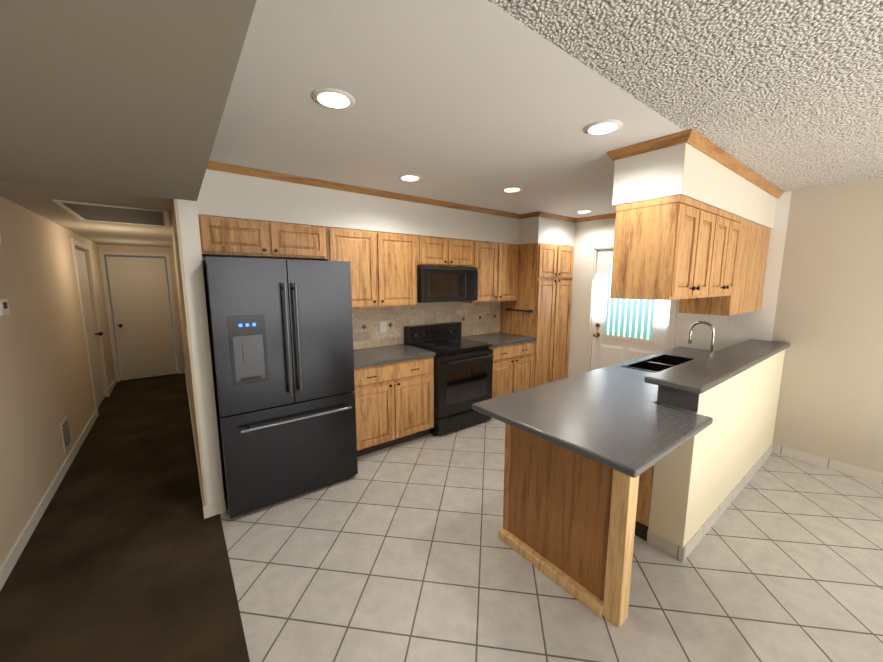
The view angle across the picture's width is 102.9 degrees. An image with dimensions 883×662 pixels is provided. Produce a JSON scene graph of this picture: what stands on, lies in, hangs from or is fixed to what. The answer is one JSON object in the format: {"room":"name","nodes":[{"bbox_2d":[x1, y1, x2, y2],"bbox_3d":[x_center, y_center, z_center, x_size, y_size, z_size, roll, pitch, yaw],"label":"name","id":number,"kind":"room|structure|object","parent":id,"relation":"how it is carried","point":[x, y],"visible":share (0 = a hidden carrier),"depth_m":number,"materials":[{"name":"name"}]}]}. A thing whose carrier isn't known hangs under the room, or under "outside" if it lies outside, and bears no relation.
{"room":"kitchen","nodes":[
{"label":"kitchen","id":0,"kind":"room"},
{"bbox_2d":[0,196,114,566],"bbox_3d":[-2.052,0.151,1.210,0.100,2.620,11.200,-6,10,-37],"label":"wall","id":1,"kind":"structure","parent":0,"point":[45,386],"depth_m":2.72,"materials":[{"name":"beige paint"}]},
{"bbox_2d":[0,299,9,315],"bbox_3d":[-2.749,-0.150,2.205,0.027,0.100,0.120,-6,10,-37],"label":"thermostat","id":2,"kind":"object","parent":1,"relation":"attached to","point":[4,307],"visible":1,"depth_m":2.19,"materials":[{"name":"white plastic"}]},
{"bbox_2d":[0,411,96,590],"bbox_3d":[-1.398,1.511,0.621,0.012,0.090,9.180,-6,10,-37],"label":"baseboard","id":3,"kind":"structure","parent":1,"relation":"attached to","point":[18,547],"depth_m":2.43,"materials":[{"name":"white wood"}]},
{"bbox_2d":[60,417,70,451],"bbox_3d":[-3.343,0.916,3.135,0.010,0.250,0.230,-6,10,-37],"label":"air vent","id":4,"kind":"object","parent":1,"relation":"in","point":[65,433],"visible":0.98,"depth_m":3.11,"materials":[{"name":"beige metal"}]},
{"bbox_2d":[75,249,103,406],"bbox_3d":[-4.491,-0.013,4.515,0.122,2.012,0.860,-6,10,-37],"label":"hall door","id":5,"kind":"structure","parent":1,"relation":"in","point":[88,314],"depth_m":4.60,"materials":[{"name":"beige wood"}]},
{"bbox_2d":[71,238,109,416],"bbox_3d":[-4.477,-0.055,4.519,0.016,2.110,1.020,-6,10,-37],"label":"door frame","id":6,"kind":"structure","parent":1,"relation":"attached to","point":[74,242],"depth_m":4.22,"materials":[{"name":"beige wood"}]},
{"bbox_2d":[109,377,116,392],"bbox_3d":[-5.058,0.838,5.417,0.012,0.090,0.880,-6,10,-37],"label":"baseboard","id":7,"kind":"structure","parent":1,"relation":"attached to","point":[114,382],"depth_m":5.38,"materials":[{"name":"white wood"}]},
{"bbox_2d":[0,181,172,247],"bbox_3d":[-3.567,-1.323,3.802,1.025,0.420,4.950,-6,10,-37],"label":"ceiling","id":8,"kind":"structure","parent":0,"point":[36,199],"depth_m":2.84,"materials":[{"name":"beige paint"}]},
{"bbox_2d":[52,199,169,226],"bbox_3d":[-2.765,-0.998,3.048,0.650,0.013,0.980,-6,10,-37],"label":"ceiling vent","id":9,"kind":"object","parent":8,"relation":"in","point":[110,213],"visible":1,"depth_m":2.92,"materials":[{"name":"beige metal"}]},
{"bbox_2d":[0,373,249,661],"bbox_3d":[-1.651,1.433,1.696,1.105,0.066,11.200,-6,10,-37],"label":"floor carpet","id":10,"kind":"object","parent":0,"point":[124,557],"visible":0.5,"depth_m":2.08,"materials":[{"name":"brown carpet"}]},
{"bbox_2d":[0,0,256,200],"bbox_3d":[-0.114,-0.667,-0.623,1.140,0.490,6.350,-6,10,-37],"label":"ceiling","id":11,"kind":"structure","parent":0,"point":[126,97],"depth_m":0.93,"materials":[{"name":"beige paint"}]},
{"bbox_2d":[98,244,184,380],"bbox_3d":[-4.989,-0.507,5.901,0.925,2.620,0.100,-6,10,-37],"label":"wall","id":12,"kind":"structure","parent":0,"point":[122,248],"depth_m":5.94,"materials":[{"name":"beige paint"}]},
{"bbox_2d":[99,251,181,381],"bbox_3d":[-4.976,-0.241,5.875,0.870,2.100,0.016,-6,10,-37],"label":"door frame","id":13,"kind":"structure","parent":12,"relation":"attached to","point":[108,307],"depth_m":5.73,"materials":[{"name":"beige wood"}]},
{"bbox_2d":[106,257,176,379],"bbox_3d":[-4.986,-0.207,5.893,0.730,2.012,0.122,-6,10,-37],"label":"door","id":14,"kind":"structure","parent":12,"relation":"in","point":[141,310],"depth_m":5.90,"materials":[{"name":"beige wood"}]},
{"bbox_2d":[173,199,223,505],"bbox_3d":[-3.067,-0.273,4.236,0.115,2.620,4.900,-6,10,-37],"label":"wall","id":15,"kind":"structure","parent":0,"point":[187,254],"depth_m":2.34,"materials":[{"name":"white paint"}]},
{"bbox_2d":[184,368,207,518],"bbox_3d":[-3.114,0.985,4.369,0.012,0.090,4.912,-6,10,-37],"label":"baseboard","id":16,"kind":"structure","parent":15,"relation":"attached to","point":[205,512],"depth_m":2.98,"materials":[{"name":"white wood"}]},
{"bbox_2d":[206,161,525,218],"bbox_3d":[-0.368,-1.338,3.529,3.523,0.052,0.036,-6,10,-37],"label":"crown molding","id":17,"kind":"structure","parent":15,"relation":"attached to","point":[212,165],"depth_m":3.14,"materials":[{"name":"brown wood"}]},
{"bbox_2d":[209,0,882,217],"bbox_3d":[1.867,-1.080,1.319,4.410,0.169,7.120,-6,10,-37],"label":"ceiling","id":18,"kind":"structure","parent":0,"point":[479,103],"depth_m":1.52,"materials":[{"name":"white paint"}]},
{"bbox_2d":[312,88,354,109],"bbox_3d":[-0.490,-1.053,1.600,0.190,0.010,0.190,-6,10,-37],"label":"recessed light","id":19,"kind":"object","parent":18,"relation":"in","point":[334,98],"visible":1,"depth_m":1.58,"materials":[{"name":"white plastic"}]},
{"bbox_2d":[398,174,421,180],"bbox_3d":[-0.259,-1.256,2.887,0.190,0.010,0.190,-6,10,-37],"label":"recessed light","id":20,"kind":"object","parent":18,"relation":"in","point":[408,177],"visible":0.96,"depth_m":2.86,"materials":[{"name":"white plastic"}]},
{"bbox_2d":[502,187,521,191],"bbox_3d":[0.646,-1.297,3.230,0.190,0.010,0.190,-6,10,-37],"label":"recessed light","id":21,"kind":"object","parent":18,"relation":"in","point":[511,189],"visible":0.98,"depth_m":3.21,"materials":[{"name":"white plastic"}]},
{"bbox_2d":[576,210,591,212],"bbox_3d":[1.728,-1.449,4.275,0.190,0.010,0.190,-6,10,-37],"label":"recessed light","id":22,"kind":"object","parent":18,"relation":"in","point":[583,211],"visible":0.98,"depth_m":4.24,"materials":[{"name":"white plastic"}]},
{"bbox_2d":[584,119,622,134],"bbox_3d":[0.853,-1.075,1.863,0.190,0.010,0.190,-6,10,-37],"label":"recessed light","id":23,"kind":"object","parent":18,"relation":"in","point":[602,127],"visible":1,"depth_m":1.85,"materials":[{"name":"white plastic"}]},
{"bbox_2d":[614,132,677,160],"bbox_3d":[1.194,-1.079,2.064,0.036,0.062,0.360,-6,10,-37],"label":"crown molding","id":24,"kind":"structure","parent":18,"relation":"attached to","point":[672,139],"depth_m":2.05,"materials":[{"name":"brown wood"}]},
{"bbox_2d":[610,195,722,302],"bbox_3d":[1.486,-0.515,2.335,0.652,0.588,0.370,-6,10,-37],"label":"upper cabinet","id":25,"kind":"object","parent":18,"relation":"hanging from","point":[695,256],"depth_m":2.15,"materials":[{"name":"brown wood"}]},
{"bbox_2d":[220,417,882,661],"bbox_3d":[1.823,1.435,1.702,4.445,0.060,7.020,-6,10,-37],"label":"floor","id":26,"kind":"structure","parent":0,"point":[401,552],"depth_m":1.96,"materials":[{"name":"beige tile"}]},
{"bbox_2d":[202,256,357,518],"bbox_3d":[-1.303,0.345,2.855,0.923,1.780,0.916,-6,10,-37],"label":"refrigerator","id":27,"kind":"object","parent":26,"relation":"on","point":[281,342],"visible":1,"depth_m":2.49,"materials":[{"name":"black metal"}]},
{"bbox_2d":[354,356,433,456],"bbox_3d":[-0.644,0.695,3.625,0.968,0.872,0.636,-6,10,-37],"label":"base cabinet","id":28,"kind":"object","parent":26,"relation":"on","point":[394,394],"depth_m":3.37,"materials":[{"name":"brown wood"}]},
{"bbox_2d":[353,344,435,367],"bbox_3d":[-0.641,0.243,3.557,0.974,0.038,0.646,-6,10,-37],"label":"countertop","id":29,"kind":"structure","parent":28,"relation":"on","point":[382,355],"depth_m":3.49,"materials":[{"name":"grey stone"}]},
{"bbox_2d":[404,322,493,435],"bbox_3d":[0.100,0.506,4.079,0.784,1.120,0.741,-6,10,-37],"label":"range","id":30,"kind":"object","parent":26,"relation":"on","point":[463,374],"visible":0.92,"depth_m":3.86,"materials":[{"name":"black metal"}]},
{"bbox_2d":[489,340,535,397],"bbox_3d":[0.701,0.554,4.631,0.816,0.872,0.636,-6,10,-37],"label":"base cabinet","id":31,"kind":"object","parent":26,"relation":"on","point":[513,364],"depth_m":4.35,"materials":[{"name":"brown wood"}]},
{"bbox_2d":[462,332,535,347],"bbox_3d":[0.703,0.102,4.563,0.822,0.038,0.646,-6,10,-37],"label":"countertop","id":32,"kind":"structure","parent":31,"relation":"on","point":[497,337],"depth_m":4.47,"materials":[{"name":"grey stone"}]},
{"bbox_2d":[500,243,573,386],"bbox_3d":[1.347,-0.124,5.013,0.777,2.108,0.660,-6,10,-37],"label":"pantry cabinet","id":33,"kind":"object","parent":26,"relation":"on","point":[545,274],"visible":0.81,"depth_m":4.70,"materials":[{"name":"brown wood"}]},
{"bbox_2d":[506,308,532,311],"bbox_3d":[1.034,-0.277,4.695,0.071,0.030,0.400,-6,10,-37],"label":"towel bar","id":34,"kind":"object","parent":33,"relation":"attached to","point":[508,309],"visible":1,"depth_m":4.67,"materials":[{"name":"black metal"}]},
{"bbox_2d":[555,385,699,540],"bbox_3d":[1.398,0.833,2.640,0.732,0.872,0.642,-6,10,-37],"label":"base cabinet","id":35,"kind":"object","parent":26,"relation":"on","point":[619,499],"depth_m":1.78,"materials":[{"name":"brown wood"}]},
{"bbox_2d":[472,346,715,477],"bbox_3d":[1.703,0.370,2.651,3.115,0.038,0.940,-6,10,-37],"label":"countertop","id":36,"kind":"structure","parent":35,"relation":"on","point":[617,417],"depth_m":1.90,"materials":[{"name":"laminate"}]},
{"bbox_2d":[622,354,694,372],"bbox_3d":[2.008,0.394,3.089,0.834,0.218,0.454,-6,10,-37],"label":"double-bowl sink","id":37,"kind":"object","parent":36,"relation":"in","point":[658,363],"visible":0.21,"depth_m":3.23,"materials":[{"name":"black metal"}]},
{"bbox_2d":[688,321,714,352],"bbox_3d":[2.338,0.090,3.151,0.104,0.366,0.210,-6,10,-37],"label":"kitchen faucet","id":38,"kind":"object","parent":36,"relation":"on","point":[712,337],"visible":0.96,"depth_m":3.08,"materials":[{"name":"silver metal"}]},
{"bbox_2d":[648,350,784,547],"bbox_3d":[2.241,0.740,2.739,2.217,1.030,0.190,-6,10,-37],"label":"wall","id":39,"kind":"structure","parent":0,"point":[698,478],"depth_m":2.26,"materials":[{"name":"beige paint"}]},
{"bbox_2d":[644,339,789,393],"bbox_3d":[2.200,0.208,2.659,2.285,0.039,0.290,-6,10,-37],"label":"bar","id":40,"kind":"object","parent":39,"relation":"on","point":[702,374],"visible":1,"depth_m":2.33,"materials":[{"name":"laminate"}]},
{"bbox_2d":[679,444,774,561],"bbox_3d":[2.288,1.220,2.716,2.204,0.085,0.009,-6,10,-37],"label":"baseboard","id":41,"kind":"structure","parent":39,"relation":"attached to","point":[687,549],"depth_m":2.46,"materials":[{"name":"beige tile"}]},
{"bbox_2d":[567,178,882,472],"bbox_3d":[3.587,-0.068,2.773,0.100,2.620,6.920,-6,10,-37],"label":"wall","id":42,"kind":"structure","parent":0,"point":[821,311],"depth_m":3.07,"materials":[{"name":"white paint"}]},
{"bbox_2d":[197,169,574,245],"bbox_3d":[-0.072,-1.222,3.805,4.305,0.395,0.618,-6,10,-37],"label":"soffit","id":43,"kind":"object","parent":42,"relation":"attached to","point":[229,195],"depth_m":3.26,"materials":[{"name":"white paint"}]},
{"bbox_2d":[534,211,577,222],"bbox_3d":[1.499,-1.474,4.555,0.773,0.052,0.036,-6,10,-37],"label":"crown molding","id":44,"kind":"structure","parent":42,"relation":"attached to","point":[542,214],"depth_m":4.52,"materials":[{"name":"brown wood"}]},
{"bbox_2d":[578,213,615,221],"bbox_3d":[2.304,-1.402,4.186,0.036,0.094,1.606,-6,10,-37],"label":"crown molding","id":45,"kind":"structure","parent":42,"relation":"attached to","point":[606,216],"depth_m":4.55,"materials":[{"name":"brown wood"}]},
{"bbox_2d":[607,150,613,160],"bbox_3d":[1.940,-1.196,2.875,2.216,0.052,0.036,-6,10,-37],"label":"crown molding","id":46,"kind":"structure","parent":42,"relation":"attached to","point":[610,153],"depth_m":2.21,"materials":[{"name":"brown wood"}]},
{"bbox_2d":[591,250,668,370],"bbox_3d":[2.314,-0.004,4.409,0.128,2.022,0.906,-6,10,-37],"label":"kitchen door","id":47,"kind":"structure","parent":42,"relation":"in","point":[624,330],"depth_m":4.48,"materials":[{"name":"white wood"}]},
{"bbox_2d":[583,242,677,372],"bbox_3d":[2.341,-0.050,4.426,0.116,2.125,1.080,-6,10,-37],"label":"door frame","id":48,"kind":"structure","parent":42,"relation":"attached to","point":[595,248],"depth_m":4.69,"materials":[{"name":"white wood"}]},
{"bbox_2d":[677,313,685,323],"bbox_3d":[2.663,-0.136,3.907,0.008,0.115,0.075,-6,10,-37],"label":"light switch","id":49,"kind":"object","parent":42,"relation":"attached to","point":[681,318],"visible":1,"depth_m":3.90,"materials":[{"name":"white plastic"}]},
{"bbox_2d":[612,143,776,228],"bbox_3d":[2.082,-1.043,2.735,2.177,0.338,0.390,-6,10,-37],"label":"soffit","id":50,"kind":"object","parent":42,"relation":"attached to","point":[687,170],"depth_m":2.15,"materials":[{"name":"white paint"}]},
{"bbox_2d":[694,314,707,323],"bbox_3d":[2.772,-0.136,3.762,0.008,0.115,0.120,-6,10,-37],"label":"outlet","id":51,"kind":"object","parent":42,"relation":"attached to","point":[700,317],"visible":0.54,"depth_m":3.76,"materials":[{"name":"white plastic"}]},
{"bbox_2d":[679,220,770,315],"bbox_3d":[2.535,-0.546,3.131,1.058,0.748,0.370,-6,10,-37],"label":"upper cabinet","id":52,"kind":"object","parent":42,"relation":"hanging from","point":[755,247],"depth_m":2.98,"materials":[{"name":"brown wood"}]},
{"bbox_2d":[724,316,733,326],"bbox_3d":[2.916,-0.100,3.574,0.008,0.115,0.075,-6,10,-37],"label":"outlet","id":53,"kind":"object","parent":42,"relation":"attached to","point":[728,321],"visible":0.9,"depth_m":3.57,"materials":[{"name":"white plastic"}]},
{"bbox_2d":[714,211,745,298],"bbox_3d":[1.904,-0.559,2.648,0.652,0.588,0.370,-6,10,-37],"label":"upper cabinet","id":54,"kind":"object","parent":42,"relation":"hanging from","point":[733,226],"depth_m":2.58,"materials":[{"name":"brown wood"}]},
{"bbox_2d":[678,129,782,198],"bbox_3d":[2.196,-1.140,2.539,2.213,0.052,0.036,-6,10,-37],"label":"crown molding","id":55,"kind":"structure","parent":42,"relation":"attached to","point":[699,142],"depth_m":2.24,"materials":[{"name":"brown wood"}]},
{"bbox_2d":[774,444,882,483],"bbox_3d":[4.396,1.349,1.799,0.009,0.085,4.029,-6,10,-37],"label":"baseboard","id":56,"kind":"structure","parent":42,"relation":"attached to","point":[853,470],"depth_m":3.08,"materials":[{"name":"beige tile"}]},
{"bbox_3d":[-0.249,-0.277,4.260,4.410,2.620,0.100,-6,10,-37],"label":"wall","id":57,"kind":"structure","parent":0,"visible":0},
{"bbox_2d":[198,215,281,258],"bbox_3d":[-1.648,-0.744,2.845,0.538,0.278,0.336,-6,10,-37],"label":"upper cabinet","id":58,"kind":"object","parent":57,"relation":"attached to","point":[219,236],"depth_m":2.72,"materials":[{"name":"brown wood"}]},
{"bbox_2d":[278,222,329,260],"bbox_3d":[-1.326,-0.777,3.087,0.538,0.278,0.336,-6,10,-37],"label":"upper cabinet","id":59,"kind":"object","parent":57,"relation":"attached to","point":[299,242],"depth_m":3.01,"materials":[{"name":"brown wood"}]},
{"bbox_2d":[322,227,421,308],"bbox_3d":[-0.728,-0.612,3.566,0.955,0.738,0.336,-6,10,-37],"label":"upper cabinet","id":60,"kind":"object","parent":57,"relation":"attached to","point":[383,265],"depth_m":3.45,"materials":[{"name":"brown wood"}]},
{"bbox_2d":[380,322,386,331],"bbox_3d":[-0.646,-0.046,3.909,0.075,0.115,0.008,-6,10,-37],"label":"outlet","id":61,"kind":"object","parent":57,"relation":"attached to","point":[382,326],"visible":1,"depth_m":3.90,"materials":[{"name":"white plastic"}]},
{"bbox_2d":[352,301,500,349],"bbox_3d":[-0.193,-0.130,4.251,2.585,0.508,0.011,-6,10,-37],"label":"backsplash","id":62,"kind":"structure","parent":57,"relation":"attached to","point":[478,318],"depth_m":4.16,"materials":[{"name":"tile"}]},
{"bbox_2d":[418,235,473,266],"bbox_3d":[-0.032,-0.898,4.057,0.784,0.308,0.336,-6,10,-37],"label":"upper cabinet","id":63,"kind":"object","parent":57,"relation":"attached to","point":[436,251],"depth_m":3.93,"materials":[{"name":"brown wood"}]},
{"bbox_2d":[417,266,477,302],"bbox_3d":[0.008,-0.539,4.055,0.782,0.387,0.455,-6,10,-37],"label":"microwave","id":64,"kind":"object","parent":63,"relation":"attached to","point":[442,284],"visible":0.94,"depth_m":3.86,"materials":[{"name":"black metal"}]},
{"bbox_2d":[456,241,518,302],"bbox_3d":[0.610,-0.753,4.567,0.818,0.738,0.336,-6,10,-37],"label":"upper cabinet","id":65,"kind":"object","parent":57,"relation":"attached to","point":[497,264],"depth_m":4.43,"materials":[{"name":"brown wood"}]}
]}

